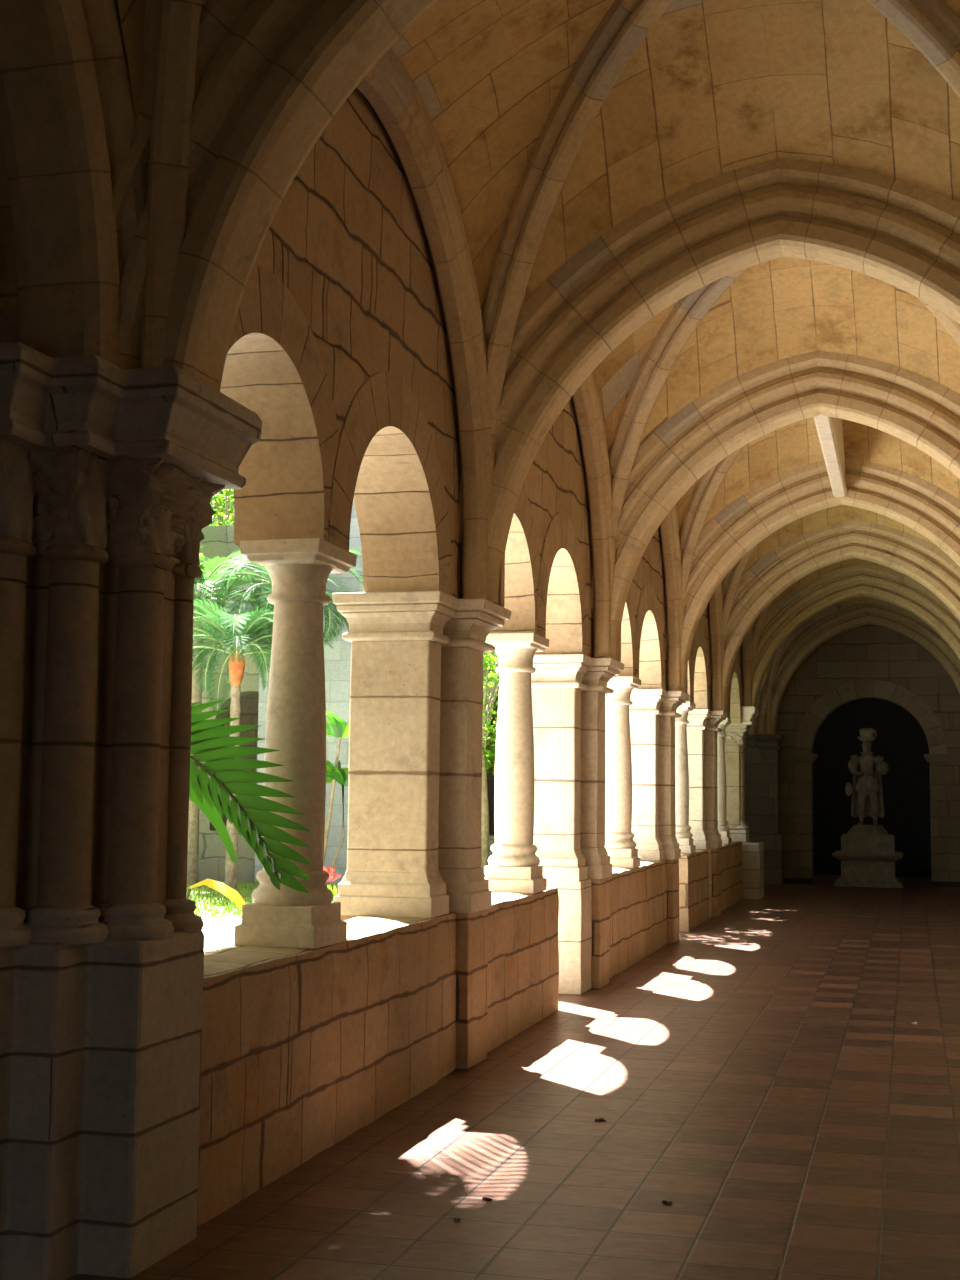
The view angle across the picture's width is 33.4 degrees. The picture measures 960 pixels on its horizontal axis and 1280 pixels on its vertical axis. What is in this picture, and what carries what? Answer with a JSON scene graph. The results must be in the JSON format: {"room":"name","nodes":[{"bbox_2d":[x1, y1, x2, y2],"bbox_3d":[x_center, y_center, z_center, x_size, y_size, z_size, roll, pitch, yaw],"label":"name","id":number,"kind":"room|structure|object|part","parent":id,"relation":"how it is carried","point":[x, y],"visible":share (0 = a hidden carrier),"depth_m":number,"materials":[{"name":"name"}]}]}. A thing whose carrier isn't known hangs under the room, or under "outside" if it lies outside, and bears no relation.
{"room":"monastery cloister walkway","nodes":[
{"label":"monastery cloister walkway","id":0,"kind":"room"},
{"bbox_2d":[0,133,17,310],"bbox_3d":[-5.300,-2.467,3.645,6.800,2.200,5.800,-1,-6,15],"label":"ceiling","id":1,"kind":"structure","parent":0,"point":[8,281],"depth_m":5.54,"materials":[{"name":"stone"}]},
{"bbox_2d":[0,310,43,446],"bbox_3d":[-4.615,-0.851,6.541,6.580,5.950,0.530,-1,-6,15],"label":"wall","id":2,"kind":"structure","parent":0,"point":[8,319],"depth_m":5.54,"materials":[{"name":"stone"}]},
{"bbox_2d":[202,917,241,951],"bbox_3d":[-11.152,2.926,14.983,23.480,0.112,13.000,-1,-6,15],"label":"garden path","id":3,"kind":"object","parent":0,"point":[218,932],"depth_m":17.59,"materials":[{"name":"white"}]},
{"bbox_2d":[323,866,340,900],"bbox_3d":[-1.860,3.031,19.142,0.392,0.657,0.402,1,-6,-9],"label":"bromeliad","id":4,"kind":"object","parent":3,"relation":"on","point":[332,877],"visible":0.21,"depth_m":19.16,"materials":[{"name":"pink plant"}]},
{"bbox_3d":[-2.842,2.309,7.765,3.680,0.130,3.300,-1,-6,15],"label":"planting bed","id":5,"kind":"object","parent":3,"relation":"on","visible":0},
{"bbox_2d":[186,878,245,910],"bbox_3d":[-1.261,1.674,7.339,0.494,1.147,0.057,-2,-6,22],"label":"leaf plant","id":6,"kind":"object","parent":5,"relation":"on","point":[227,891],"visible":0.46,"depth_m":7.36,"materials":[{"name":"plant"}]},
{"bbox_3d":[-1.421,1.700,7.391,0.157,1.102,0.024,-1,-6,15],"label":"stem","id":7,"kind":"part","parent":6,"relation":"part of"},
{"bbox_2d":[189,700,311,892],"bbox_3d":[-2.526,1.014,7.400,2.537,2.446,3.295,4,-6,-32],"label":"palm","id":8,"kind":"object","parent":5,"relation":"on","point":[220,753],"visible":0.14,"depth_m":6.73,"materials":[{"name":"green plant"}]},
{"bbox_2d":[195,525,498,882],"bbox_3d":[-6.902,1.126,28.139,20.950,6.100,0.590,-1,-6,15],"label":"wall","id":9,"kind":"structure","parent":0,"point":[218,541],"depth_m":27.16,"materials":[{"name":"stone"}]},
{"bbox_2d":[210,693,759,841],"bbox_3d":[-5.857,1.375,30.096,21.950,6.000,3.900,-1,-6,15],"label":"wall","id":10,"kind":"structure","parent":0,"point":[249,704],"depth_m":30.17,"materials":[{"name":"stone"}]},
{"bbox_2d":[254,88,740,709],"bbox_3d":[1.307,-1.267,15.476,0.420,3.290,20.210,-1,-6,15],"label":"wall","id":11,"kind":"structure","parent":0,"point":[347,239],"depth_m":7.98,"materials":[{"name":"stone"}]},
{"bbox_2d":[66,875,959,1279],"bbox_3d":[0.215,3.114,16.174,10.820,0.001,34.200,-1,-6,15],"label":"floor","id":12,"kind":"structure","parent":0,"point":[765,1073],"depth_m":7.26,"materials":[{"name":"tile"}]},
{"bbox_2d":[0,342,261,1279],"bbox_3d":[-1.528,0.586,5.375,1.194,2.930,1.074,-1,-6,15],"label":"pier","id":13,"kind":"object","parent":12,"relation":"on","point":[102,523],"visible":1,"depth_m":5.26,"materials":[{"name":"stone"}]},
{"bbox_3d":[-1.586,0.918,5.146,0.300,0.115,0.300,-1,-6,15],"label":"moulding","id":14,"kind":"part","parent":13,"relation":"part of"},
{"bbox_3d":[-1.373,0.931,5.265,0.300,0.115,0.300,-1,-6,15],"label":"moulding","id":15,"kind":"part","parent":13,"relation":"part of","materials":[{"name":"stone"}]},
{"bbox_2d":[0,0,143,366],"bbox_3d":[-2.071,-2.216,2.815,0.536,2.806,6.240,-1,-6,15],"label":"arch","id":16,"kind":"object","parent":13,"relation":"on","point":[67,103],"visible":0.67,"depth_m":5.24,"materials":[{"name":"stone"}]},
{"bbox_3d":[-1.185,0.949,5.426,0.294,0.115,0.294,-1,-6,15],"label":"moulding","id":17,"kind":"part","parent":13,"relation":"part of","materials":[{"name":"stone"}]},
{"bbox_3d":[-1.089,0.971,5.647,0.230,0.115,0.230,-1,-6,15],"label":"moulding","id":18,"kind":"part","parent":13,"relation":"part of","materials":[{"name":"stone"}]},
{"bbox_2d":[110,0,438,389],"bbox_3d":[0.671,-1.853,5.152,4.241,2.479,0.536,-1,-6,15],"label":"arch","id":19,"kind":"object","parent":13,"relation":"on","point":[276,73],"visible":0.76,"depth_m":5.37,"materials":[{"name":"stone"}]},
{"bbox_2d":[197,887,558,1226],"bbox_3d":[-0.443,1.946,8.696,0.461,0.896,6.192,-1,-6,15],"label":"wall","id":20,"kind":"structure","parent":12,"relation":"on","point":[303,1050],"depth_m":7.03,"materials":[{"name":"stone"}]},
{"bbox_2d":[234,538,356,948],"bbox_3d":[-0.832,0.466,7.220,0.380,1.784,0.499,-1,-6,15],"label":"stone column","id":21,"kind":"structure","parent":20,"relation":"on","point":[299,570],"depth_m":7.11,"materials":[{"name":"stone"}]},
{"bbox_2d":[220,264,339,544],"bbox_3d":[-1.061,-0.999,6.599,0.432,1.010,1.810,-1,-6,15],"label":"arch","id":22,"kind":"object","parent":21,"relation":"on","point":[274,368],"visible":0.41,"depth_m":7.05,"materials":[{"name":"stone"}]},
{"bbox_3d":[-0.838,1.106,7.158,0.364,0.150,0.364,-1,-6,15],"label":"moulding","id":23,"kind":"part","parent":21,"relation":"part of","materials":[{"name":"stone"}]},
{"bbox_2d":[237,372,451,595],"bbox_3d":[-0.625,-0.839,8.224,0.442,1.010,2.010,-1,-6,15],"label":"arch","id":24,"kind":"object","parent":21,"relation":"on","point":[387,461],"visible":0.68,"depth_m":8.69,"materials":[{"name":"stone"}]},
{"bbox_2d":[484,632,549,893],"bbox_3d":[0.244,0.862,11.219,0.380,1.784,0.499,-1,-6,15],"label":"stone column","id":25,"kind":"structure","parent":20,"relation":"on","point":[514,867],"depth_m":11.10,"materials":[{"name":"stone"}]},
{"bbox_3d":[0.237,1.502,11.157,0.364,0.150,0.364,-1,-6,15],"label":"moulding","id":26,"kind":"part","parent":25,"relation":"part of","materials":[{"name":"stone"}]},
{"bbox_2d":[490,487,539,633],"bbox_3d":[0.004,-0.608,10.560,0.432,1.010,1.890,-1,-6,15],"label":"arch","id":27,"kind":"object","parent":25,"relation":"on","point":[522,557],"visible":0.2,"depth_m":11.10,"materials":[{"name":"stone"}]},
{"bbox_2d":[535,512,588,655],"bbox_3d":[0.431,-0.450,12.151,0.442,1.010,1.860,-1,-6,15],"label":"arch","id":28,"kind":"object","parent":25,"relation":"on","point":[562,607],"visible":0.44,"depth_m":12.60,"materials":[{"name":"stone"}]},
{"bbox_2d":[332,591,510,1080],"bbox_3d":[-0.324,1.107,9.236,0.787,2.664,1.067,-1,-6,15],"label":"stone pier","id":29,"kind":"object","parent":12,"relation":"on","point":[414,845],"visible":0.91,"depth_m":8.91,"materials":[{"name":"stone"}]},
{"bbox_3d":[-0.402,1.436,9.224,0.565,0.243,1.000,-1,-6,15],"label":"moulding","id":30,"kind":"part","parent":29,"relation":"part of","materials":[{"name":"stone"}]},
{"bbox_2d":[368,59,497,602],"bbox_3d":[-0.225,-1.503,8.536,0.170,2.400,2.010,-1,-6,15],"label":"rib","id":31,"kind":"object","parent":29,"relation":"on","point":[403,113],"visible":0.96,"depth_m":8.93,"materials":[{"name":"stone"}]},
{"bbox_2d":[498,556,504,606],"bbox_3d":[0.308,-1.307,10.521,0.170,2.400,1.960,-1,-6,15],"label":"rib","id":32,"kind":"object","parent":29,"relation":"on","point":[501,590],"visible":0.02,"depth_m":9.48,"materials":[{"name":"stone"}]},
{"bbox_2d":[458,158,959,604],"bbox_3d":[1.721,-1.464,9.096,4.260,2.479,0.536,-1,-6,15],"label":"arch","id":33,"kind":"object","parent":29,"relation":"on","point":[903,235],"visible":0.84,"depth_m":9.13,"materials":[{"name":"stone"}]},
{"bbox_2d":[482,1197,491,1200],"bbox_3d":[0.029,2.139,6.129,0.027,0.014,0.031,5,-7,-42],"label":"fallen leaf","id":34,"kind":"object","parent":12,"relation":"on","point":[483,1198],"visible":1,"depth_m":6.12,"materials":[{"name":"plant"}]},
{"bbox_2d":[531,654,623,994],"bbox_3d":[0.708,1.486,13.076,0.787,2.663,1.037,-1,-6,15],"label":"stone pier","id":35,"kind":"object","parent":12,"relation":"on","point":[569,691],"visible":0.72,"depth_m":12.74,"materials":[{"name":"stone"}]},
{"bbox_3d":[0.630,1.816,13.065,0.565,0.243,0.970,-1,-6,15],"label":"moulding","id":36,"kind":"part","parent":35,"relation":"part of","materials":[{"name":"stone"}]},
{"bbox_2d":[572,370,617,659],"bbox_3d":[0.815,-1.120,12.405,0.170,2.400,1.960,-1,-6,15],"label":"rib","id":37,"kind":"object","parent":35,"relation":"on","point":[586,400],"visible":0.76,"depth_m":12.99,"materials":[{"name":"stone"}]},
{"bbox_2d":[617,628,620,661],"bbox_3d":[1.352,-0.923,14.403,0.170,2.400,2.035,-1,-6,15],"label":"rib","id":38,"kind":"object","parent":35,"relation":"on","point":[619,636],"visible":0.02,"depth_m":13.31,"materials":[{"name":"stone"}]},
{"bbox_2d":[590,350,959,635],"bbox_3d":[2.755,-1.083,12.941,4.260,2.479,0.536,-1,-6,15],"label":"arch","id":39,"kind":"object","parent":35,"relation":"on","point":[916,409],"visible":0.86,"depth_m":12.96,"materials":[{"name":"stone"}]},
{"bbox_2d":[595,1118,605,1121],"bbox_3d":[0.576,2.291,7.638,0.053,0.012,0.025,-1,-6,15],"label":"fallen leaf","id":40,"kind":"object","parent":12,"relation":"on","point":[599,1119],"visible":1,"depth_m":7.63,"materials":[{"name":"plant"}]},
{"bbox_2d":[609,861,662,977],"bbox_3d":[1.254,2.570,15.010,0.462,0.897,3.214,-1,-6,15],"label":"wall","id":41,"kind":"structure","parent":12,"relation":"on","point":[636,894],"depth_m":14.87,"materials":[{"name":"stone"}]},
{"bbox_2d":[605,676,640,867],"bbox_3d":[1.301,1.250,15.151,0.380,1.784,0.499,-1,-6,15],"label":"stone column","id":42,"kind":"structure","parent":41,"relation":"on","point":[620,845],"depth_m":15.03,"materials":[{"name":"stone"}]},
{"bbox_3d":[1.294,1.890,15.089,0.364,0.150,0.364,-1,-6,15],"label":"moulding","id":43,"kind":"part","parent":42,"relation":"part of","materials":[{"name":"stone"}]},
{"bbox_2d":[614,588,635,676],"bbox_3d":[1.046,-0.224,14.439,0.432,1.010,2.000,-1,-6,15],"label":"arch","id":44,"kind":"object","parent":42,"relation":"on","point":[628,626],"visible":0.14,"depth_m":15.03,"materials":[{"name":"stone"}]},
{"bbox_2d":[634,583,664,689],"bbox_3d":[1.501,-0.057,16.131,0.442,1.010,1.960,-1,-6,15],"label":"arch","id":45,"kind":"object","parent":42,"relation":"on","point":[649,664],"visible":0.48,"depth_m":16.61,"materials":[{"name":"stone"}]},
{"bbox_2d":[629,689,688,944],"bbox_3d":[1.788,1.884,17.095,0.787,2.663,1.017,-1,-6,15],"label":"stone pier","id":46,"kind":"object","parent":12,"relation":"on","point":[652,713],"visible":0.62,"depth_m":16.79,"materials":[{"name":"stone"}]},
{"bbox_3d":[1.710,2.213,17.083,0.565,0.243,0.950,-1,-6,15],"label":"moulding","id":47,"kind":"part","parent":46,"relation":"part of","materials":[{"name":"stone"}]},
{"bbox_2d":[660,504,685,691],"bbox_3d":[1.878,-0.729,16.359,0.170,2.400,2.035,-1,-6,15],"label":"rib","id":48,"kind":"object","parent":46,"relation":"on","point":[669,528],"visible":0.53,"depth_m":17.03,"materials":[{"name":"stone"}]},
{"bbox_2d":[685,666,687,692],"bbox_3d":[2.412,-0.533,18.344,0.170,2.400,1.935,-1,-6,15],"label":"rib","id":49,"kind":"object","parent":46,"relation":"on","point":[687,666],"visible":0.02,"depth_m":17.32,"materials":[{"name":"stone"}]},
{"bbox_2d":[665,458,959,667],"bbox_3d":[3.827,-0.689,16.931,4.260,2.479,0.536,-1,-6,15],"label":"arch","id":50,"kind":"object","parent":46,"relation":"on","point":[901,496],"visible":0.82,"depth_m":16.94,"materials":[{"name":"stone"}]},
{"bbox_2d":[662,1200,671,1204],"bbox_3d":[0.715,2.144,6.109,0.038,0.015,0.025,-1,-6,15],"label":"fallen leaf","id":51,"kind":"object","parent":12,"relation":"on","point":[663,1201],"visible":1,"depth_m":6.10,"materials":[{"name":"plant"}]},
{"bbox_2d":[687,709,728,917],"bbox_3d":[2.804,2.257,20.873,0.787,2.662,1.017,-1,-6,15],"label":"stone pier","id":52,"kind":"object","parent":12,"relation":"on","point":[702,728],"visible":0.59,"depth_m":20.63,"materials":[{"name":"stone"}]},
{"bbox_3d":[2.726,2.587,20.861,0.565,0.243,0.950,-1,-6,15],"label":"moulding","id":53,"kind":"part","parent":52,"relation":"part of","materials":[{"name":"stone"}]},
{"bbox_2d":[708,582,725,710],"bbox_3d":[2.912,-0.349,20.204,0.170,2.400,1.935,-1,-6,15],"label":"rib","id":54,"kind":"object","parent":52,"relation":"on","point":[716,617],"visible":0.5,"depth_m":20.85,"materials":[{"name":"stone"}]},
{"bbox_2d":[725,692,727,711],"bbox_3d":[3.439,-0.155,22.166,0.170,2.400,1.985,-1,-6,15],"label":"rib","id":55,"kind":"object","parent":52,"relation":"on","point":[726,692],"visible":0.03,"depth_m":21.09,"materials":[{"name":"stone"}]},
{"bbox_2d":[709,520,959,691],"bbox_3d":[4.848,-0.314,20.728,4.260,2.479,0.536,-1,-6,15],"label":"arch","id":56,"kind":"object","parent":52,"relation":"on","point":[908,554],"visible":0.86,"depth_m":20.70,"materials":[{"name":"stone"}]},
{"bbox_2d":[679,841,742,931],"bbox_3d":[2.979,3.205,21.420,0.464,0.895,6.242,-1,-6,15],"label":"wall","id":57,"kind":"structure","parent":12,"relation":"on","point":[694,867],"depth_m":19.69,"materials":[{"name":"stone"}]},
{"bbox_2d":[675,701,695,853],"bbox_3d":[2.347,1.635,19.044,0.380,1.784,0.499,-1,-6,15],"label":"stone column","id":58,"kind":"structure","parent":57,"relation":"on","point":[683,835],"depth_m":18.92,"materials":[{"name":"stone"}]},
{"bbox_3d":[2.341,2.275,18.983,0.364,0.150,0.364,-1,-6,15],"label":"moulding","id":59,"kind":"part","parent":58,"relation":"part of","materials":[{"name":"stone"}]},
{"bbox_2d":[686,650,691,701],"bbox_3d":[2.108,0.167,18.390,0.432,1.010,1.880,-1,-6,15],"label":"arch","id":60,"kind":"object","parent":58,"relation":"on","point":[690,657],"visible":0.11,"depth_m":18.94,"materials":[{"name":"stone"}]},
{"bbox_2d":[691,625,709,709],"bbox_3d":[2.532,0.322,19.967,0.442,1.010,1.840,-1,-6,15],"label":"arch","id":61,"kind":"object","parent":58,"relation":"on","point":[700,693],"visible":0.43,"depth_m":20.42,"materials":[{"name":"stone"}]},
{"bbox_2d":[717,718,731,843],"bbox_3d":[3.389,2.018,22.918,0.380,1.784,0.499,-1,-6,15],"label":"stone column","id":62,"kind":"structure","parent":57,"relation":"on","point":[723,829],"depth_m":22.80,"materials":[{"name":"stone"}]},
{"bbox_3d":[3.382,2.658,22.857,0.364,0.150,0.364,-1,-6,15],"label":"moulding","id":63,"kind":"part","parent":62,"relation":"part of","materials":[{"name":"stone"}]},
{"bbox_2d":[728,656,741,723],"bbox_3d":[3.596,0.714,23.923,0.442,1.010,2.010,-1,-6,15],"label":"arch","id":64,"kind":"object","parent":62,"relation":"on","point":[734,689],"visible":0.35,"depth_m":24.44,"materials":[{"name":"stone"}]},
{"bbox_2d":[724,706,763,898],"bbox_3d":[3.793,2.536,25.099,1.260,2.930,1.140,-1,-6,15],"label":"pier","id":65,"kind":"object","parent":12,"relation":"on","point":[734,741],"visible":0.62,"depth_m":24.55,"materials":[{"name":"stone"}]},
{"bbox_3d":[3.997,2.841,24.567,0.230,0.115,0.230,-1,-6,15],"label":"moulding","id":66,"kind":"part","parent":65,"relation":"part of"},
{"bbox_2d":[755,735,783,883],"bbox_3d":[5.224,3.046,28.835,0.488,2.661,0.488,-1,-6,15],"label":"pilaster","id":67,"kind":"object","parent":12,"relation":"on","point":[769,748],"visible":0.97,"depth_m":28.69,"materials":[{"name":"stone"}]},
{"bbox_2d":[832,834,902,887],"bbox_3d":[6.883,3.902,28.367,1.209,0.900,0.989,-1,-6,15],"label":"pedestal","id":68,"kind":"object","parent":12,"relation":"on","point":[866,860],"visible":1,"depth_m":28.00,"materials":[{"name":"stone"}]},
{"bbox_2d":[845,728,888,834],"bbox_3d":[6.893,2.513,28.505,0.752,1.892,0.592,-1,-6,15],"label":"stone statue","id":69,"kind":"object","parent":68,"relation":"on","point":[867,769],"visible":1,"depth_m":28.45,"materials":[{"name":"stone"}]},
{"bbox_3d":[6.883,3.832,28.374,1.209,0.160,0.989,-1,-6,15],"label":"cornice","id":70,"kind":"part","parent":68,"relation":"part of","materials":[{"name":"stone"}]},
{"bbox_3d":[6.879,4.275,28.331,1.160,0.150,0.940,-1,-6,15],"label":"moulding","id":71,"kind":"part","parent":68,"relation":"part of","materials":[{"name":"stone"}]},
{"bbox_2d":[117,0,959,313],"bbox_3d":[0.456,-2.257,4.407,4.140,3.125,9.775,-1,-6,15],"label":"ceiling","id":72,"kind":"structure","parent":0,"point":[714,88],"depth_m":8.49,"materials":[{"name":"stone"}]},
{"bbox_2d":[141,0,205,367],"bbox_3d":[-0.601,-2.433,4.098,0.208,2.996,3.460,2,-6,-18],"label":"rib","id":73,"kind":"object","parent":72,"relation":"attached to","point":[171,27],"visible":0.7,"depth_m":5.33,"materials":[{"name":"stone"}]},
{"bbox_2d":[218,48,397,391],"bbox_3d":[-0.744,-1.803,6.614,0.170,2.180,2.010,-1,-6,15],"label":"rib","id":74,"kind":"object","parent":72,"relation":"attached to","point":[376,84],"visible":0.08,"depth_m":7.55,"materials":[{"name":"stone"}]},
{"bbox_2d":[461,0,673,474],"bbox_3d":[0.539,-1.874,8.403,0.208,3.130,2.825,3,-6,-27],"label":"rib","id":75,"kind":"object","parent":72,"relation":"attached to","point":[626,24],"visible":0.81,"depth_m":8.70,"materials":[{"name":"stone"}]},
{"bbox_2d":[866,0,959,97],"bbox_3d":[2.387,-1.903,7.909,2.825,3.130,0.208,4,-6,-32],"label":"rib","id":76,"kind":"object","parent":72,"relation":"attached to","point":[932,26],"visible":1,"depth_m":7.84,"materials":[{"name":"stone"}]},
{"bbox_2d":[594,257,959,454],"bbox_3d":[2.241,-1.568,11.047,4.140,3.060,3.951,-1,-6,15],"label":"ceiling","id":77,"kind":"structure","parent":0,"point":[780,308],"depth_m":12.49,"materials":[{"name":"stone"}]},
{"bbox_2d":[592,267,748,657],"bbox_3d":[1.578,-1.492,12.271,0.208,3.130,2.788,4,-6,-28],"label":"rib","id":78,"kind":"object","parent":77,"relation":"attached to","point":[689,311],"visible":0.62,"depth_m":12.66,"materials":[{"name":"stone"}]},
{"bbox_2d":[918,298,959,346],"bbox_3d":[3.428,-1.520,11.777,2.788,3.130,0.208,4,-6,-31],"label":"rib","id":79,"kind":"object","parent":77,"relation":"attached to","point":[950,325],"visible":0.09,"depth_m":11.87,"materials":[{"name":"stone"}]},
{"bbox_2d":[676,417,959,532],"bbox_3d":[3.294,-1.180,14.964,4.140,3.060,4.106,-1,-6,15],"label":"ceiling","id":80,"kind":"structure","parent":0,"point":[784,449],"depth_m":16.61,"materials":[{"name":"stone"}]},
{"bbox_2d":[666,445,744,690],"bbox_3d":[2.643,-1.101,16.226,0.208,3.130,2.843,3,-6,-27],"label":"rib","id":81,"kind":"object","parent":80,"relation":"attached to","point":[707,486],"visible":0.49,"depth_m":16.84,"materials":[{"name":"stone"}]},
{"bbox_2d":[814,415,846,496],"bbox_3d":[3.304,-2.136,15.056,0.140,0.900,3.950,-1,-6,15],"label":"rib","id":82,"kind":"object","parent":80,"relation":"attached to","point":[829,429],"visible":0.51,"depth_m":15.04,"materials":[{"name":"stone"}]},
{"bbox_2d":[766,596,871,671],"bbox_3d":[6.441,-0.023,26.669,4.140,3.060,4.158,-1,-6,15],"label":"ceiling","id":83,"kind":"structure","parent":0,"point":[859,597],"depth_m":28.62,"materials":[{"name":"stone"}]},
{"bbox_2d":[764,640,786,734],"bbox_3d":[5.794,0.058,27.943,0.208,3.130,2.862,3,-6,-27],"label":"rib","id":84,"kind":"object","parent":83,"relation":"attached to","point":[771,681],"visible":0.23,"depth_m":28.84,"materials":[{"name":"stone"}]},
{"bbox_2d":[768,558,900,610],"bbox_3d":[5.375,-0.415,22.703,4.140,3.060,4.003,-1,-6,15],"label":"ceiling","id":85,"kind":"structure","parent":0,"point":[853,561],"depth_m":24.55,"materials":[{"name":"stone"}]},
{"bbox_2d":[741,626,754,724],"bbox_3d":[3.952,0.033,24.074,0.170,2.400,1.985,-1,-6,15],"label":"rib","id":86,"kind":"object","parent":85,"relation":"attached to","point":[747,644],"visible":0.34,"depth_m":24.75,"materials":[{"name":"stone"}]},
{"bbox_2d":[741,602,771,676],"bbox_3d":[4.717,-0.438,23.950,0.208,2.930,2.806,3,-6,-28],"label":"rib","id":87,"kind":"object","parent":85,"relation":"attached to","point":[757,626],"visible":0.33,"depth_m":24.69,"materials":[{"name":"stone"}]},
{"bbox_2d":[742,505,941,575],"bbox_3d":[4.341,-0.795,18.858,4.140,3.060,3.899,-1,-6,15],"label":"ceiling","id":88,"kind":"structure","parent":0,"point":[839,513],"depth_m":20.58,"materials":[{"name":"stone"}]},
{"bbox_2d":[710,547,754,709],"bbox_3d":[3.674,-0.721,20.070,0.208,3.130,2.770,4,-6,-29],"label":"rib","id":89,"kind":"object","parent":88,"relation":"attached to","point":[730,583],"visible":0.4,"depth_m":20.77,"materials":[{"name":"stone"}]},
{"bbox_2d":[776,624,959,883],"bbox_3d":[3.336,1.449,29.880,11.820,6.000,0.450,-1,-6,15],"label":"wall","id":90,"kind":"structure","parent":0,"point":[869,651],"depth_m":28.75,"materials":[{"name":"stone"}]},
{"bbox_2d":[792,754,817,762],"bbox_3d":[5.907,2.147,29.078,0.429,0.150,0.539,-1,-6,15],"label":"impost","id":91,"kind":"structure","parent":90,"relation":"in","point":[798,757],"depth_m":28.85,"materials":[{"name":"stone"}]},
{"bbox_2d":[749,597,959,734],"bbox_3d":[6.980,0.471,28.659,4.260,2.479,0.536,-1,-6,15],"label":"arch","id":92,"kind":"object","parent":90,"relation":"attached to","point":[834,621],"visible":0.91,"depth_m":28.68,"materials":[{"name":"stone"}]},
{"bbox_2d":[794,680,946,753],"bbox_3d":[7.035,1.397,28.886,2.660,1.330,0.460,-1,-6,15],"label":"doorway arch","id":93,"kind":"object","parent":90,"relation":"attached to","point":[840,695],"visible":1,"depth_m":28.73,"materials":[{"name":"stone"}]},
{"bbox_2d":[783,878,959,887],"bbox_3d":[6.967,4.307,28.388,3.520,0.100,0.040,-1,-6,15],"label":"baseboard","id":94,"kind":"structure","parent":90,"relation":"attached to","point":[785,880],"depth_m":28.64,"materials":[{"name":"stone"}]},
{"bbox_2d":[924,754,948,762],"bbox_3d":[8.129,2.113,28.485,0.429,0.150,0.539,-1,-6,15],"label":"impost","id":95,"kind":"structure","parent":90,"relation":"in","point":[930,758],"depth_m":28.25,"materials":[{"name":"stone"}]},
{"bbox_2d":[813,689,930,877],"bbox_3d":[7.487,2.554,30.475,5.500,4.000,3.050,-1,-6,15],"label":"niche","id":96,"kind":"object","parent":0,"point":[900,739],"depth_m":31.97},
{"bbox_3d":[4.964,-0.094,13.654,0.350,6.000,31.200,-1,-6,15],"label":"wall","id":97,"kind":"structure","parent":0,"visible":0},
{"bbox_3d":[7.588,2.598,23.917,0.228,2.661,0.528,-1,-6,15],"label":"pilaster","id":98,"kind":"object","parent":97,"relation":"attached to","visible":0},
{"bbox_2d":[741,564,959,706],"bbox_3d":[5.904,0.071,24.619,4.241,2.479,0.536,-1,-6,15],"label":"arch","id":99,"kind":"object","parent":98,"relation":"on","point":[824,591],"visible":0.92,"depth_m":24.59,"materials":[{"name":"stone"}]},
{"bbox_3d":[-8.808,3.467,19.188,29.820,0.288,43.000,-1,-6,15],"label":"ground","id":100,"kind":"structure","parent":0,"visible":0},
{"bbox_2d":[208,489,233,525],"bbox_3d":[-5.465,0.514,34.342,1.615,8.539,1.657,-1,-6,15],"label":"flowering tree","id":101,"kind":"object","parent":100,"relation":"on","point":[219,515],"visible":0.16,"depth_m":34.27,"materials":[{"name":"green plant"}]},
{"bbox_2d":[212,491,233,523],"bbox_3d":[-6.251,0.181,36.776,3.149,9.651,3.481,-1,-6,15],"label":"evergreen tree","id":102,"kind":"object","parent":100,"relation":"on","point":[220,492],"visible":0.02,"depth_m":36.06,"materials":[{"name":"green plant"}]},
{"bbox_2d":[186,878,337,917],"bbox_3d":[-8.934,3.814,24.545,22.803,0.220,6.744,-1,-6,15],"label":"lawn","id":103,"kind":"structure","parent":100,"relation":"on","point":[209,902],"depth_m":22.14,"materials":[{"name":"plant"}]},
{"bbox_2d":[194,545,207,586],"bbox_3d":[-5.199,0.775,26.590,1.293,6.542,1.230,-1,-6,15],"label":"clump","id":104,"kind":"object","parent":103,"relation":"on","point":[200,554],"visible":0.02,"depth_m":26.88,"materials":[{"name":"green plant"}]},
{"bbox_2d":[187,552,273,884],"bbox_3d":[-4.654,1.240,26.262,3.099,5.561,3.134,3,-6,-24],"label":"palm tree","id":105,"kind":"object","parent":103,"relation":"on","point":[193,824],"visible":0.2,"depth_m":26.06,"materials":[{"name":"green plant"}]},
{"bbox_2d":[192,597,333,889],"bbox_3d":[-3.722,1.578,24.355,2.694,4.541,2.832,-1,-6,15],"label":"palm tree","id":106,"kind":"object","parent":103,"relation":"on","point":[242,637],"visible":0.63,"depth_m":24.21,"materials":[{"name":"green plant"}]},
{"bbox_2d":[201,547,362,655],"bbox_3d":[-3.143,1.238,25.215,2.760,5.395,2.946,-1,-6,15],"label":"palm tree","id":107,"kind":"object","parent":103,"relation":"on","point":[227,575],"visible":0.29,"depth_m":25.10,"materials":[{"name":"green plant"}]},
{"bbox_2d":[254,502,362,885],"bbox_3d":[-1.887,0.884,26.389,3.650,6.350,0.330,-1,-6,15],"label":"building","id":108,"kind":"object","parent":103,"relation":"on","point":[337,661],"visible":0.07,"depth_m":26.36,"materials":[{"name":"stone"}]},
{"bbox_2d":[323,711,348,885],"bbox_3d":[-2.089,2.397,23.196,0.961,2.735,0.795,-1,-6,15],"label":"leaf plant","id":109,"kind":"object","parent":103,"relation":"on","point":[335,727],"visible":0.55,"depth_m":23.21,"materials":[{"name":"green plant"}]},
{"bbox_2d":[481,652,499,871],"bbox_3d":[0.089,1.820,23.567,1.239,3.997,1.300,3,-6,-22],"label":"climbing shrub","id":110,"kind":"object","parent":103,"relation":"on","point":[488,710],"visible":0.19,"depth_m":23.52,"materials":[{"name":"green plant"}]}
]}

